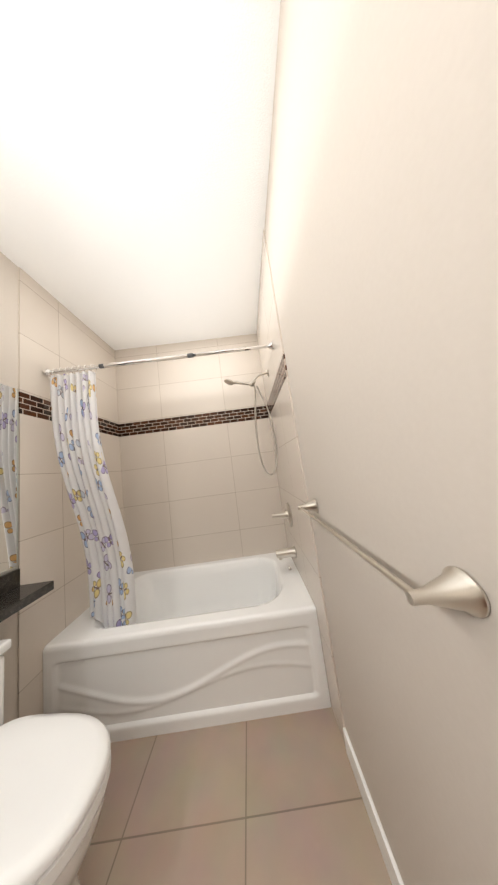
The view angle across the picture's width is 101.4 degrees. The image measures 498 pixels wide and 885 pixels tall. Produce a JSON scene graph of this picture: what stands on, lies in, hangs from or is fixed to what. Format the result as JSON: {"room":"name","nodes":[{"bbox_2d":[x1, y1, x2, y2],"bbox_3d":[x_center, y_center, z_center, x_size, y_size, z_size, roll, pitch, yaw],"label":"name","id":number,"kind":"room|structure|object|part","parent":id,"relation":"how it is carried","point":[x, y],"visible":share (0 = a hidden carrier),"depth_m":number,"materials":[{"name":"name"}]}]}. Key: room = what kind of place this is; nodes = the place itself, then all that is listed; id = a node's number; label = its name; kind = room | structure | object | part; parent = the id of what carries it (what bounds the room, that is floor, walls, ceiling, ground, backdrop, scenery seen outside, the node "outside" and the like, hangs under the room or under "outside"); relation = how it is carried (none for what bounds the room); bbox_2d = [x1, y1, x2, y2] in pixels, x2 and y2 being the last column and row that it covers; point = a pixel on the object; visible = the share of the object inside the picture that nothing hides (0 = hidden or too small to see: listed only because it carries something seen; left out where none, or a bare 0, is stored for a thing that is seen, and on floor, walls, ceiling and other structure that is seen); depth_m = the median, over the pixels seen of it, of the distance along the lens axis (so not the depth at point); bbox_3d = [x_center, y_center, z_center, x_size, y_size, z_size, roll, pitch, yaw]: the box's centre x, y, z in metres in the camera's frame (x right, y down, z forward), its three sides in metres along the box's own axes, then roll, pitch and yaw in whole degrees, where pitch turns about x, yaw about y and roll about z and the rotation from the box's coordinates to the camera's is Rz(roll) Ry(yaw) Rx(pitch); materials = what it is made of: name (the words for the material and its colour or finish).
{"room":"bathroom","nodes":[
{"label":"bathroom","id":0,"kind":"room"},
{"bbox_2d":[0,252,18,723],"bbox_3d":[-1.286,0.165,0.296,0.100,2.706,3.622,-7,-7,-1],"label":"wall","id":1,"kind":"structure","parent":0,"point":[9,299],"depth_m":1.13,"materials":[{"name":"ceramic tile"},{"name":"paint"}]},
{"bbox_2d":[0,384,18,575],"bbox_3d":[-1.239,0.023,-0.137,0.008,0.960,2.489,-7,-7,-1],"label":"mirror","id":2,"kind":"object","parent":1,"relation":"attached to","point":[9,431],"visible":1,"depth_m":1.05,"materials":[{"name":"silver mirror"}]},
{"bbox_2d":[0,569,53,621],"bbox_3d":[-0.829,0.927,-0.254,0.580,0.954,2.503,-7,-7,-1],"label":"countertop","id":3,"kind":"structure","parent":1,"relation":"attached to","point":[15,596],"depth_m":0.95,"materials":[{"name":"black stone"}]},
{"bbox_2d":[17,267,124,717],"bbox_3d":[-1.240,0.308,1.541,0.008,2.706,0.899,-7,-7,-1],"label":"wall tile","id":4,"kind":"structure","parent":1,"relation":"attached to","point":[53,332],"depth_m":1.26,"materials":[{"name":"beige tile"}]},
{"bbox_2d":[42,342,273,627],"bbox_3d":[-0.474,0.287,1.347,1.506,1.731,0.251,-7,-7,-1],"label":"shower curtain","id":5,"kind":"object","parent":4,"relation":"attached to","point":[90,491],"visible":0.98,"depth_m":1.30,"materials":[{"name":"white fabric"}]},
{"bbox_3d":[-0.583,-0.553,1.351,1.506,0.048,0.048,-7,-7,-1],"label":"rod","id":6,"kind":"part","parent":5,"relation":"part of","materials":[{"name":"silver metal"}]},
{"bbox_2d":[0,0,280,349],"bbox_3d":[-0.664,-1.321,0.479,1.724,0.100,3.622,-7,-7,-1],"label":"ceiling","id":7,"kind":"structure","parent":0,"point":[135,139],"depth_m":0.89,"materials":[{"name":"white paint"}]},
{"bbox_2d":[79,707,391,884],"bbox_3d":[-0.297,1.441,0.148,1.724,0.100,3.622,-7,-7,-1],"label":"floor","id":8,"kind":"structure","parent":0,"point":[276,800],"depth_m":0.79,"materials":[{"name":"tile"}]},
{"bbox_2d":[0,639,110,884],"bbox_3d":[-0.770,1.118,0.586,0.668,0.762,0.410,-7,-7,-1],"label":"toilet","id":9,"kind":"object","parent":8,"relation":"on","point":[55,769],"visible":1,"depth_m":0.59,"materials":[{"name":"white ceramic"}]},
{"bbox_3d":[-0.688,1.040,0.596,0.484,0.129,0.372,-7,-7,-1],"label":"seat","id":10,"kind":"part","parent":9,"relation":"part of","materials":[{"name":"white plastic"}]},
{"bbox_2d":[43,552,330,742],"bbox_3d":[-0.345,1.295,1.484,1.505,0.515,0.784,-7,-7,-1],"label":"bathtub","id":11,"kind":"object","parent":8,"relation":"on","point":[213,643],"visible":0.94,"depth_m":1.11,"materials":[{"name":"white ceramic"}]},
{"bbox_2d":[264,0,497,884],"bbox_3d":[0.324,-0.045,0.331,0.100,2.706,3.622,-7,-7,-1],"label":"wall","id":12,"kind":"structure","parent":0,"point":[381,226],"depth_m":0.37,"materials":[{"name":"beige paint"}]},
{"bbox_2d":[256,230,345,746],"bbox_3d":[0.263,0.108,1.544,0.008,2.706,0.959,-7,-7,-1],"label":"wall tile","id":13,"kind":"structure","parent":12,"relation":"attached to","point":[300,538],"depth_m":1.27,"materials":[{"name":"beige tile"}]},
{"bbox_2d":[224,370,276,474],"bbox_3d":[0.029,-0.160,1.681,0.379,0.881,0.083,-7,-7,-1],"label":"shower head","id":14,"kind":"object","parent":13,"relation":"attached to","point":[231,382],"visible":1,"depth_m":1.69},
{"bbox_2d":[272,503,291,526],"bbox_3d":[0.248,0.572,1.595,0.138,0.180,0.180,-7,-7,-1],"label":"shower valve","id":15,"kind":"object","parent":13,"relation":"attached to","point":[286,514],"visible":1,"depth_m":1.57,"materials":[{"name":"silver metal"}]},
{"bbox_2d":[276,546,295,559],"bbox_3d":[0.281,0.848,1.562,0.146,0.080,0.080,-7,-7,-1],"label":"tub spout","id":16,"kind":"object","parent":13,"relation":"attached to","point":[285,553],"visible":1,"depth_m":1.54,"materials":[{"name":"silver metal"}]},
{"bbox_2d":[343,727,403,884],"bbox_3d":[0.439,1.248,0.202,0.013,0.100,1.434,-7,-7,-1],"label":"baseboard","id":17,"kind":"structure","parent":12,"relation":"attached to","point":[388,857],"depth_m":0.68,"materials":[{"name":"white wood"}]},
{"bbox_2d":[297,499,489,617],"bbox_3d":[0.263,0.253,0.606,0.084,0.060,0.700,-7,-7,-1],"label":"towel rail","id":18,"kind":"object","parent":12,"relation":"attached to","point":[454,588],"visible":1,"depth_m":0.28,"materials":[{"name":"silver metal"}]},
{"bbox_3d":[-0.491,0.271,2.062,1.524,2.706,0.100,-7,-7,-1],"label":"wall","id":19,"kind":"structure","parent":0,"visible":0},
{"bbox_2d":[115,334,287,571],"bbox_3d":[-0.491,0.264,2.008,1.524,2.706,0.008,-7,-7,-1],"label":"wall tile","id":20,"kind":"structure","parent":19,"relation":"attached to","point":[200,484],"depth_m":2.02,"materials":[{"name":"beige tile"}]}
]}

